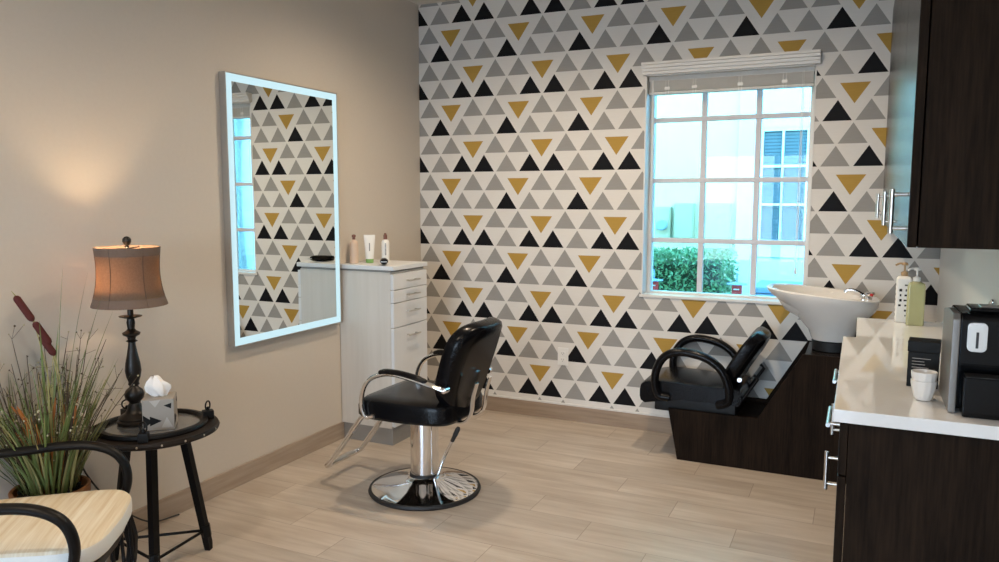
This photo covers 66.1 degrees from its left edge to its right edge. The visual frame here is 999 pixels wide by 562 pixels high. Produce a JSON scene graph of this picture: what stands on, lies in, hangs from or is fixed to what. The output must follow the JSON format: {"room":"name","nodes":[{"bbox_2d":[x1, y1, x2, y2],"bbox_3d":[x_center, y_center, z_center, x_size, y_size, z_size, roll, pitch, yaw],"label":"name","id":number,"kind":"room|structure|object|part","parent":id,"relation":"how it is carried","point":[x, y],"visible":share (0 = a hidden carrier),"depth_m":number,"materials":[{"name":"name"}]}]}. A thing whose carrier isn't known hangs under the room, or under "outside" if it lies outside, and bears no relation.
{"room":"salon","nodes":[
{"label":"salon","id":0,"kind":"room"},
{"bbox_2d":[8,475,90,498],"bbox_3d":[-1.630,0.943,2.806,0.260,0.400,0.260,3,7,25],"label":"pot","id":1,"kind":"object","parent":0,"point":[82,484],"depth_m":2.75,"materials":[{"name":"ceramic"}]},
{"bbox_2d":[0,0,420,510],"bbox_3d":[-2.134,-0.169,2.170,0.150,2.745,7.570,3,7,25],"label":"wall","id":2,"kind":"structure","parent":0,"point":[110,126],"depth_m":3.43,"materials":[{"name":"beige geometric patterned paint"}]},
{"bbox_2d":[123,422,344,537],"bbox_3d":[-2.077,1.153,2.245,0.013,0.100,7.200,3,7,25],"label":"baseboard","id":3,"kind":"structure","parent":2,"relation":"attached to","point":[178,502],"depth_m":3.89,"materials":[{"name":"brown wood"}]},
{"bbox_2d":[219,71,340,347],"bbox_3d":[-1.130,-0.373,4.075,0.039,1.324,0.858,3,7,25],"label":"wall mirror","id":4,"kind":"object","parent":2,"relation":"attached to","point":[279,140],"visible":1,"depth_m":3.99,"materials":[{"name":"mirror"}]},
{"bbox_2d":[408,0,455,4],"bbox_3d":[-0.628,-1.506,1.319,3.470,0.100,7.570,3,7,25],"label":"ceiling","id":5,"kind":"structure","parent":0,"point":[418,2],"depth_m":5.11,"materials":[{"name":"paint"}]},
{"bbox_2d":[105,409,845,561],"bbox_3d":[-0.633,1.333,1.622,3.470,0.120,7.570,3,7,25],"label":"floor","id":6,"kind":"structure","parent":0,"point":[552,490],"depth_m":3.58,"materials":[{"name":"brown wood"}]},
{"bbox_2d":[0,441,137,561],"bbox_3d":[-1.545,0.708,2.334,0.741,0.978,0.603,-1,6,-12],"label":"armchair","id":7,"kind":"object","parent":6,"relation":"on","point":[85,526],"visible":0.99,"depth_m":2.33,"materials":[{"name":"beige fabric"}]},
{"bbox_3d":[-1.459,0.735,2.096,0.593,0.293,0.084,-1,6,-10],"label":"armrest","id":8,"kind":"part","parent":7,"relation":"part of","materials":[{"name":"black wood"}]},
{"bbox_2d":[0,490,130,561],"bbox_3d":[-1.459,0.765,2.358,0.560,0.075,0.480,-1,6,-12],"label":"seat cushion","id":9,"kind":"object","parent":7,"relation":"on","point":[99,517],"depth_m":2.31,"materials":[{"name":"beige fabric"}]},
{"bbox_3d":[-1.563,0.682,2.586,0.593,0.293,0.084,-1,6,-14],"label":"armrest","id":10,"kind":"part","parent":7,"relation":"part of","materials":[{"name":"black metal"}]},
{"bbox_3d":[-1.465,0.824,2.363,0.537,0.042,0.456,-1,6,-12],"label":"seat frame","id":11,"kind":"part","parent":7,"relation":"part of","materials":[{"name":"black wood"}]},
{"bbox_3d":[-1.284,0.978,2.668,0.057,0.365,0.052,-4,7,-34],"label":"leg","id":12,"kind":"part","parent":7,"relation":"part of","materials":[{"name":"black wood"}]},
{"bbox_2d":[0,270,138,498],"bbox_3d":[-1.568,0.551,2.704,0.478,1.203,0.697,3,7,25],"label":"potted grass","id":13,"kind":"object","parent":6,"relation":"on","point":[56,472],"depth_m":2.72,"materials":[{"name":"plant"}]},
{"bbox_3d":[-1.652,0.396,2.733,0.107,0.733,0.013,-3,7,-27],"label":"cattail stem","id":14,"kind":"part","parent":13,"relation":"part of","materials":[{"name":"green plant"}]},
{"bbox_3d":[-1.618,0.442,2.755,0.078,0.638,0.014,-3,7,-25],"label":"cattail stem","id":15,"kind":"part","parent":13,"relation":"part of","materials":[{"name":"green plant"}]},
{"bbox_3d":[-1.607,0.466,2.763,0.068,0.589,0.013,-3,7,-25],"label":"cattail stem","id":16,"kind":"part","parent":13,"relation":"part of","materials":[{"name":"green plant"}]},
{"bbox_2d":[84,399,219,561],"bbox_3d":[-1.353,0.806,3.026,0.487,0.631,0.488,3,7,25],"label":"side table","id":17,"kind":"object","parent":6,"relation":"on","point":[192,425],"visible":0.67,"depth_m":2.92,"materials":[{"name":"brown wood"}]},
{"bbox_3d":[-1.497,0.855,3.039,0.120,0.530,0.042,0,6,2],"label":"leg","id":18,"kind":"part","parent":17,"relation":"part of","materials":[{"name":"black metal"}]},
{"bbox_2d":[83,236,179,521],"bbox_3d":[-1.423,0.457,3.142,0.358,1.291,0.518,3,7,25],"label":"table lamp","id":19,"kind":"object","parent":17,"relation":"on","point":[127,276],"depth_m":2.90,"materials":[{"name":"brown fabric"}]},
{"bbox_3d":[-1.434,-0.019,2.966,0.270,0.226,0.270,3,7,25],"label":"lamp shade","id":20,"kind":"part","parent":19,"relation":"part of","materials":[{"name":"fabric"}]},
{"bbox_2d":[127,310,133,314],"bbox_3d":[-1.434,0.079,2.976,0.164,0.107,0.164,3,7,25],"label":"socket","id":21,"kind":"object","parent":19,"relation":"attached to","point":[129,312],"depth_m":2.97,"materials":[{"name":"brown metal"}]},
{"bbox_3d":[-1.512,0.814,3.221,0.104,0.565,0.509,2,6,18],"label":"power cord","id":22,"kind":"part","parent":19,"relation":"part of","materials":[{"name":"black plastic"}]},
{"bbox_3d":[-1.306,0.871,2.896,0.042,0.530,0.120,-2,6,-20],"label":"leg","id":23,"kind":"part","parent":17,"relation":"part of","materials":[{"name":"black metal"}]},
{"bbox_2d":[142,375,177,430],"bbox_3d":[-1.315,0.464,2.971,0.113,0.202,0.113,-2,6,-17],"label":"tissue box","id":24,"kind":"object","parent":17,"relation":"on","point":[159,405],"visible":0.98,"depth_m":2.93,"materials":[{"name":"grey cardboard"}]},
{"bbox_3d":[-1.235,0.847,3.113,0.120,0.530,0.042,-4,7,-34],"label":"leg","id":25,"kind":"part","parent":17,"relation":"part of","materials":[{"name":"black metal"}]},
{"bbox_2d":[340,260,426,445],"bbox_3d":[-0.684,0.416,4.673,0.410,1.055,0.384,3,7,25],"label":"base cabinet","id":26,"kind":"object","parent":6,"relation":"on","point":[383,325],"visible":0.88,"depth_m":4.52,"materials":[{"name":"white wood"}]},
{"bbox_2d":[350,234,358,263],"bbox_3d":[-0.868,-0.192,4.581,0.052,0.172,0.052,3,7,25],"label":"lotion bottle","id":27,"kind":"object","parent":26,"relation":"on","point":[354,255],"visible":1,"depth_m":4.56,"materials":[{"name":"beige plastic"}]},
{"bbox_2d":[364,235,374,262],"bbox_3d":[-0.782,-0.194,4.618,0.050,0.168,0.050,4,8,35],"label":"tube","id":28,"kind":"object","parent":26,"relation":"on","point":[369,240],"visible":1,"depth_m":4.61,"materials":[{"name":"white plastic"}]},
{"bbox_2d":[380,258,387,263],"bbox_3d":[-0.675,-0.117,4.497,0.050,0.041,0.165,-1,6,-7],"label":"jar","id":29,"kind":"object","parent":26,"relation":"on","point":[383,260],"visible":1,"depth_m":4.43,"materials":[{"name":"black plastic"}]},
{"bbox_2d":[381,233,389,262],"bbox_3d":[-0.688,-0.200,4.629,0.048,0.178,0.048,3,7,25],"label":"spray bottle","id":30,"kind":"object","parent":26,"relation":"on","point":[385,252],"visible":0.88,"depth_m":4.61,"materials":[{"name":"white plastic"}]},
{"bbox_3d":[-0.537,-0.009,4.559,0.021,0.090,0.374,3,7,25],"label":"drawer","id":31,"kind":"part","parent":26,"relation":"part of","materials":[{"name":"white laminate"}]},
{"bbox_3d":[-0.538,0.547,4.618,0.021,0.582,0.374,3,7,25],"label":"drawer","id":32,"kind":"part","parent":26,"relation":"part of","materials":[{"name":"white laminate"}]},
{"bbox_3d":[-0.537,0.184,4.579,0.021,0.140,0.374,3,7,25],"label":"drawer","id":33,"kind":"part","parent":26,"relation":"part of","materials":[{"name":"white laminate"}]},
{"bbox_3d":[-0.537,0.075,4.568,0.021,0.072,0.374,3,7,25],"label":"drawer","id":34,"kind":"part","parent":26,"relation":"part of","materials":[{"name":"white laminate"}]},
{"bbox_2d":[324,317,501,510],"bbox_3d":[-0.430,0.599,3.809,0.898,0.876,0.558,3,7,25],"label":"chair","id":35,"kind":"object","parent":6,"relation":"on","point":[455,395],"visible":1,"depth_m":3.63,"materials":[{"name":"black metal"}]},
{"bbox_3d":[-0.821,0.922,4.027,0.030,0.014,0.190,3,7,25],"label":"foot bar plate","id":36,"kind":"part","parent":35,"relation":"part of","materials":[{"name":"metal"}]},
{"bbox_3d":[-0.455,0.542,3.543,0.452,0.245,0.047,3,7,25],"label":"armrest","id":37,"kind":"part","parent":35,"relation":"part of","materials":[{"name":"silver metal"}]},
{"bbox_3d":[-0.378,0.592,3.784,0.516,0.109,0.490,3,7,25],"label":"seat","id":38,"kind":"part","parent":35,"relation":"part of","materials":[{"name":"black leather"}]},
{"bbox_3d":[-0.372,0.997,3.823,0.532,0.074,0.532,3,7,25],"label":"plate","id":39,"kind":"part","parent":35,"relation":"part of","materials":[{"name":"silver metal"}]},
{"bbox_3d":[-0.247,0.496,3.983,0.452,0.245,0.047,3,7,25],"label":"armrest","id":40,"kind":"part","parent":35,"relation":"part of","materials":[{"name":"silver metal"}]},
{"bbox_3d":[-0.264,0.841,3.717,0.159,0.272,0.019,4,7,34],"label":"pump lever","id":41,"kind":"part","parent":35,"relation":"part of","materials":[{"name":"silver metal"}]},
{"bbox_3d":[-0.246,0.492,3.457,0.032,0.032,0.041,3,7,25],"label":"knob","id":42,"kind":"part","parent":35,"relation":"part of","materials":[{"name":"silver metal"}]},
{"bbox_3d":[-0.122,0.393,3.642,0.219,0.431,0.442,3,7,25],"label":"backrest","id":43,"kind":"part","parent":35,"relation":"part of","materials":[{"name":"black leather"}]},
{"bbox_2d":[668,340,848,481],"bbox_3d":[1.514,0.671,4.234,1.068,0.648,0.446,3,7,25],"label":"shampoo bowl base","id":44,"kind":"object","parent":6,"relation":"on","point":[786,432],"visible":0.48,"depth_m":4.03,"materials":[{"name":"brown wood"}]},
{"bbox_2d":[640,326,770,414],"bbox_3d":[1.174,0.484,4.340,0.665,0.472,0.511,3,7,25],"label":"chair","id":45,"kind":"object","parent":44,"relation":"on","point":[722,390],"visible":1,"depth_m":4.19,"materials":[{"name":"black leather"}]},
{"bbox_3d":[1.042,0.524,4.161,0.445,0.321,0.069,3,7,25],"label":"armrest","id":46,"kind":"part","parent":45,"relation":"part of","materials":[{"name":"black plastic"}]},
{"bbox_3d":[1.121,0.608,4.378,0.548,0.147,0.410,3,7,25],"label":"seat","id":47,"kind":"part","parent":45,"relation":"part of","materials":[{"name":"black leather"}]},
{"bbox_3d":[1.142,0.680,4.375,0.440,0.075,0.340,3,7,25],"label":"seat","id":48,"kind":"part","parent":45,"relation":"part of","materials":[{"name":"black leather"}]},
{"bbox_3d":[1.230,0.482,4.559,0.445,0.321,0.069,3,7,25],"label":"armrest","id":49,"kind":"part","parent":45,"relation":"part of","materials":[{"name":"black plastic"}]},
{"bbox_3d":[1.374,0.414,4.238,0.224,0.311,0.400,3,7,25],"label":"backrest","id":50,"kind":"part","parent":45,"relation":"part of","materials":[{"name":"black leather"}]},
{"bbox_3d":[1.605,0.651,4.425,1.068,0.648,0.020,3,7,25],"label":"panel","id":51,"kind":"part","parent":44,"relation":"part of","materials":[{"name":"brown wood"}]},
{"bbox_2d":[766,283,879,352],"bbox_3d":[1.708,0.197,4.080,0.556,0.332,0.448,3,7,25],"label":"bowl","id":52,"kind":"object","parent":44,"relation":"on","point":[829,315],"visible":0.93,"depth_m":3.94,"materials":[{"name":"white ceramic"}]},
{"bbox_2d":[844,288,874,299],"bbox_3d":[1.853,0.069,3.953,0.148,0.050,0.125,3,7,25],"label":"tap","id":53,"kind":"object","parent":52,"relation":"on","point":[869,296],"depth_m":3.97,"materials":[{"name":"silver metal"}]},
{"bbox_2d":[805,342,840,356],"bbox_3d":[1.826,0.379,4.056,0.370,0.023,0.404,3,7,25],"label":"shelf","id":54,"kind":"object","parent":44,"relation":"attached to","point":[810,352],"depth_m":3.98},
{"bbox_2d":[830,369,848,547],"bbox_3d":[1.397,0.722,2.692,0.448,0.876,0.562,3,7,25],"label":"base cabinet","id":55,"kind":"object","parent":6,"relation":"on","point":[836,371],"visible":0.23,"depth_m":2.70,"materials":[{"name":"brown wood"}]},
{"bbox_3d":[1.186,0.487,2.698,0.039,0.110,0.012,3,7,25],"label":"handle","id":56,"kind":"part","parent":55,"relation":"part of","materials":[{"name":"metal"}]},
{"bbox_3d":[1.212,0.340,2.739,0.039,0.012,0.200,3,7,25],"label":"handle","id":57,"kind":"part","parent":55,"relation":"part of","materials":[{"name":"metal"}]},
{"bbox_2d":[823,406,998,561],"bbox_3d":[1.157,0.776,2.182,0.448,0.876,0.564,3,7,25],"label":"base cabinet","id":58,"kind":"object","parent":6,"relation":"on","point":[911,496],"visible":0.63,"depth_m":1.90,"materials":[{"name":"brown wood"}]},
{"bbox_3d":[0.945,0.541,2.188,0.039,0.110,0.012,3,7,25],"label":"handle","id":59,"kind":"part","parent":58,"relation":"part of","materials":[{"name":"metal"}]},
{"bbox_3d":[0.972,0.394,2.229,0.039,0.012,0.200,3,7,25],"label":"handle","id":60,"kind":"part","parent":58,"relation":"part of","materials":[{"name":"metal"}]},
{"bbox_3d":[0.997,0.810,2.261,0.020,0.670,0.558,3,7,25],"label":"door","id":61,"kind":"part","parent":58,"relation":"part of","materials":[{"name":"brown wood"}]},
{"bbox_3d":[0.998,0.405,2.217,0.020,0.135,0.558,3,7,25],"label":"drawer","id":62,"kind":"part","parent":58,"relation":"part of","materials":[{"name":"brown wood"}]},
{"bbox_2d":[833,317,998,439],"bbox_3d":[1.403,0.270,2.629,0.427,0.034,1.705,3,7,25],"label":"countertop","id":63,"kind":"structure","parent":58,"relation":"on","point":[872,390],"depth_m":2.15,"materials":[{"name":"white stone"}]},
{"bbox_2d":[894,262,911,321],"bbox_3d":[1.752,0.048,3.337,0.068,0.259,0.061,3,7,25],"label":"pump bottle","id":64,"kind":"object","parent":63,"relation":"on","point":[902,281],"visible":0.87,"depth_m":3.32,"materials":[{"name":"white plastic"}]},
{"bbox_2d":[905,267,925,325],"bbox_3d":[1.759,0.064,3.247,0.072,0.245,0.056,3,7,25],"label":"soap dispenser","id":65,"kind":"object","parent":63,"relation":"on","point":[916,289],"visible":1,"depth_m":3.23,"materials":[{"name":"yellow plastic"}]},
{"bbox_2d":[906,337,941,388],"bbox_3d":[1.211,0.233,2.191,0.081,0.132,0.071,4,7,31],"label":"box","id":66,"kind":"object","parent":63,"relation":"on","point":[923,353],"visible":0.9,"depth_m":2.16,"materials":[{"name":"black cardboard"}]},
{"bbox_2d":[911,358,930,369],"bbox_3d":[1.190,0.245,2.164,0.049,0.052,0.001,4,7,31],"label":"print","id":67,"kind":"object","parent":66,"relation":"attached to","point":[915,358],"depth_m":2.17},
{"bbox_3d":[1.211,0.183,2.186,0.081,0.032,0.071,4,7,31],"label":"lid","id":68,"kind":"part","parent":66,"relation":"part of","materials":[{"name":"black cardboard"}]},
{"bbox_2d":[911,378,936,400],"bbox_3d":[1.129,0.289,2.038,0.071,0.054,0.062,-1,6,-12],"label":"espresso cup","id":69,"kind":"object","parent":63,"relation":"on","point":[922,391],"visible":0.9,"depth_m":2.02,"materials":[{"name":"white ceramic"}]},
{"bbox_2d":[911,369,937,382],"bbox_3d":[1.129,0.266,2.036,0.071,0.054,0.062,-1,6,-12],"label":"espresso cup","id":70,"kind":"object","parent":69,"relation":"in","point":[921,375],"visible":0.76,"depth_m":2.02,"materials":[{"name":"white ceramic"}]},
{"bbox_2d":[939,303,998,420],"bbox_3d":[1.245,0.189,1.977,0.166,0.266,0.307,3,7,25],"label":"coffee machine","id":71,"kind":"object","parent":63,"relation":"on","point":[969,367],"visible":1,"depth_m":1.88,"materials":[{"name":"black plastic"}]},
{"bbox_3d":[1.175,0.194,2.004,0.017,0.250,0.230,3,7,25],"label":"panel","id":72,"kind":"part","parent":71,"relation":"part of","materials":[{"name":"silver metal"}]},
{"bbox_3d":[1.165,0.137,1.871,0.042,0.072,0.010,3,7,25],"label":"spout","id":73,"kind":"part","parent":71,"relation":"part of","materials":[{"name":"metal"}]},
{"bbox_2d":[959,373,998,420],"bbox_3d":[1.197,0.284,1.874,0.119,0.098,0.062,3,7,25],"label":"drip tray","id":74,"kind":"object","parent":71,"relation":"on","point":[979,393],"depth_m":1.86,"materials":[{"name":"black plastic"}]},
{"bbox_3d":[1.228,0.070,1.927,0.090,0.012,0.100,3,7,25],"label":"lid lever","id":75,"kind":"part","parent":71,"relation":"part of","materials":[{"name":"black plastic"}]},
{"bbox_2d":[988,299,997,304],"bbox_3d":[1.433,0.169,2.254,0.044,0.246,0.149,3,7,25],"label":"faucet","id":76,"kind":"object","parent":63,"relation":"on","point":[992,301],"visible":0.18,"depth_m":2.19,"materials":[{"name":"silver metal"}]},
{"bbox_2d":[418,0,940,414],"bbox_3d":[0.925,-0.441,4.770,3.170,2.745,0.200,3,7,25],"label":"wall","id":77,"kind":"structure","parent":0,"point":[532,112],"depth_m":4.81,"materials":[{"name":"paper"}]},
{"bbox_2d":[558,347,567,365],"bbox_3d":[0.412,0.492,4.993,0.072,0.115,0.010,3,7,25],"label":"wall outlet","id":78,"kind":"object","parent":77,"relation":"attached to","point":[562,352],"visible":1,"depth_m":4.99,"materials":[{"name":"white plastic"}]},
{"bbox_2d":[480,395,671,433],"bbox_3d":[0.300,0.854,5.084,1.867,0.100,0.013,3,7,25],"label":"baseboard","id":79,"kind":"structure","parent":77,"relation":"attached to","point":[539,409],"depth_m":4.97,"materials":[{"name":"brown wood"}]},
{"bbox_2d":[482,393,669,417],"bbox_3d":[0.309,0.799,5.073,1.887,0.012,0.013,3,7,25],"label":"trim","id":80,"kind":"structure","parent":77,"relation":"attached to","point":[493,395],"depth_m":4.96,"materials":[{"name":"beige wood"}]},
{"bbox_2d":[639,64,816,304],"bbox_3d":[1.341,-0.554,4.543,0.971,1.338,0.183,3,7,25],"label":"window","id":81,"kind":"structure","parent":77,"relation":"in","point":[648,239],"depth_m":4.60,"materials":[{"name":"white plastic"}]},
{"bbox_3d":[1.326,0.106,4.584,0.971,0.016,0.118,3,7,25],"label":"sill","id":82,"kind":"part","parent":81,"relation":"part of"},
{"bbox_2d":[641,49,820,274],"bbox_3d":[1.313,-0.665,4.465,0.982,1.231,0.148,3,7,25],"label":"window blind","id":83,"kind":"object","parent":81,"relation":"attached to","point":[799,77],"visible":0.99,"depth_m":4.38,"materials":[{"name":"white plastic"}]},
{"bbox_3d":[1.332,-1.112,4.462,0.923,0.017,0.052,3,7,25],"label":"rail","id":84,"kind":"part","parent":83,"relation":"part of","materials":[{"name":"white plastic"}]},
{"bbox_3d":[1.684,-0.620,4.315,0.003,1.100,0.003,3,7,25],"label":"lift cord","id":85,"kind":"part","parent":83,"relation":"part of","materials":[{"name":"white fabric"}]},
{"bbox_3d":[1.690,-0.620,4.312,0.003,1.100,0.003,3,7,25],"label":"lift cord","id":86,"kind":"part","parent":83,"relation":"part of","materials":[{"name":"white fabric"}]},
{"bbox_2d":[936,248,998,322],"bbox_3d":[0.872,-0.014,0.769,0.150,2.745,7.570,3,7,25],"label":"wall","id":87,"kind":"structure","parent":0,"point":[971,276],"depth_m":3.01,"materials":[{"name":"white paint"}]},
{"bbox_2d":[875,0,896,216],"bbox_3d":[2.038,-0.836,3.746,0.323,1.100,0.614,3,7,25],"label":"upper cabinet","id":88,"kind":"object","parent":87,"relation":"attached to","point":[895,1],"visible":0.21,"depth_m":3.76,"materials":[{"name":"brown wood"}]},
{"bbox_3d":[1.937,-0.841,3.793,0.020,1.100,0.612,3,7,25],"label":"door","id":89,"kind":"part","parent":88,"relation":"part of","materials":[{"name":"brown wood"}]},
{"bbox_2d":[876,0,901,226],"bbox_3d":[1.770,-0.775,3.179,0.323,1.100,0.636,3,7,25],"label":"upper cabinet","id":90,"kind":"object","parent":87,"relation":"attached to","point":[899,2],"visible":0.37,"depth_m":3.24,"materials":[{"name":"brown wood"}]},
{"bbox_3d":[1.753,-0.344,3.523,0.041,0.110,0.012,3,7,25],"label":"handle","id":91,"kind":"part","parent":90,"relation":"part of","materials":[{"name":"metal"}]},
{"bbox_3d":[1.670,-0.781,3.227,0.020,1.100,0.634,3,7,25],"label":"door","id":92,"kind":"part","parent":90,"relation":"part of","materials":[{"name":"brown wood"}]},
{"bbox_2d":[881,0,908,234],"bbox_3d":[1.498,-0.714,2.602,0.323,1.100,0.639,3,7,25],"label":"upper cabinet","id":93,"kind":"object","parent":87,"relation":"attached to","point":[905,3],"visible":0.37,"depth_m":2.58,"materials":[{"name":"brown wood"}]},
{"bbox_3d":[1.277,-0.237,2.515,0.041,0.110,0.012,3,7,25],"label":"handle","id":94,"kind":"part","parent":93,"relation":"part of","materials":[{"name":"metal"}]},
{"bbox_3d":[1.397,-0.719,2.649,0.020,1.100,0.637,3,7,25],"label":"door","id":95,"kind":"part","parent":93,"relation":"part of","materials":[{"name":"brown wood"}]},
{"bbox_2d":[888,0,998,249],"bbox_3d":[1.224,-0.652,2.021,0.323,1.100,0.643,3,7,25],"label":"upper cabinet","id":96,"kind":"object","parent":87,"relation":"attached to","point":[948,193],"visible":1,"depth_m":1.78,"materials":[{"name":"brown wood"}]},
{"bbox_3d":[0.997,-0.174,1.921,0.041,0.110,0.012,3,7,25],"label":"handle","id":97,"kind":"part","parent":96,"relation":"part of","materials":[{"name":"metal"}]},
{"bbox_3d":[1.123,-0.658,2.068,0.020,1.100,0.641,3,7,25],"label":"door","id":98,"kind":"part","parent":96,"relation":"part of","materials":[{"name":"brown wood"}]},
{"label":"outside","id":99,"kind":"structure","parent":0,"visible":0},
{"bbox_3d":[0.831,1.247,3.771,20.000,0.100,30.000,3,7,25],"label":"ground","id":100,"kind":"structure","parent":99,"visible":0},
{"bbox_2d":[653,269,662,289],"bbox_3d":[1.298,0.400,6.516,0.162,1.002,0.162,3,7,25],"label":"box","id":101,"kind":"object","parent":100,"relation":"on","point":[655,281],"visible":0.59,"depth_m":6.45,"materials":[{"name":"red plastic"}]},
{"bbox_2d":[653,246,738,293],"bbox_3d":[1.442,0.262,7.021,1.383,1.176,0.600,3,7,25],"label":"hedge","id":102,"kind":"object","parent":100,"relation":"on","point":[679,274],"visible":0.27,"depth_m":6.69,"materials":[{"name":"green plant"}]},
{"bbox_2d":[653,87,811,294],"bbox_3d":[1.841,-1.641,7.987,16.000,4.750,0.400,3,7,25],"label":"building","id":103,"kind":"structure","parent":100,"relation":"on","point":[730,143],"depth_m":7.63,"materials":[{"name":"beige paint"}]},
{"bbox_2d":[655,207,671,237],"bbox_3d":[1.693,-0.599,7.975,0.160,0.340,0.144,3,7,25],"label":"meter box","id":104,"kind":"object","parent":103,"relation":"attached to","point":[663,215],"visible":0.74,"depth_m":7.96,"materials":[{"name":"metal"}]},
{"bbox_2d":[673,203,694,237],"bbox_3d":[1.903,-0.618,7.914,0.210,0.370,0.072,3,7,25],"label":"utility box","id":105,"kind":"object","parent":103,"relation":"attached to","point":[684,213],"visible":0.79,"depth_m":7.88,"materials":[{"name":"metal"}]},
{"bbox_2d":[704,203,732,249],"bbox_3d":[2.208,-0.553,7.783,0.280,0.470,0.062,3,7,25],"label":"utility box","id":106,"kind":"object","parent":103,"relation":"attached to","point":[718,216],"visible":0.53,"depth_m":7.75,"materials":[{"name":"metal"}]},
{"bbox_2d":[760,130,807,240],"bbox_3d":[2.954,-0.913,7.359,0.865,1.100,0.015,3,7,25],"label":"window","id":107,"kind":"structure","parent":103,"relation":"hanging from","point":[780,149],"depth_m":7.44,"materials":[{"name":"glass"}]},
{"bbox_2d":[727,273,746,293],"bbox_3d":[1.914,0.432,6.229,0.162,1.002,0.162,3,7,25],"label":"box","id":108,"kind":"object","parent":100,"relation":"on","point":[736,286],"visible":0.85,"depth_m":6.16,"materials":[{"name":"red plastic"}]},
{"bbox_2d":[756,280,802,295],"bbox_3d":[2.585,0.474,6.417,0.870,0.880,0.540,3,7,25],"label":"bin","id":109,"kind":"object","parent":100,"relation":"on","point":[761,289],"visible":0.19,"depth_m":6.36,"materials":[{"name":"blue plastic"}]},
{"bbox_3d":[2.585,0.504,6.420,0.830,0.820,0.500,3,7,25],"label":"casing","id":110,"kind":"part","parent":109,"relation":"part of","materials":[{"name":"blue plastic"}]}
]}

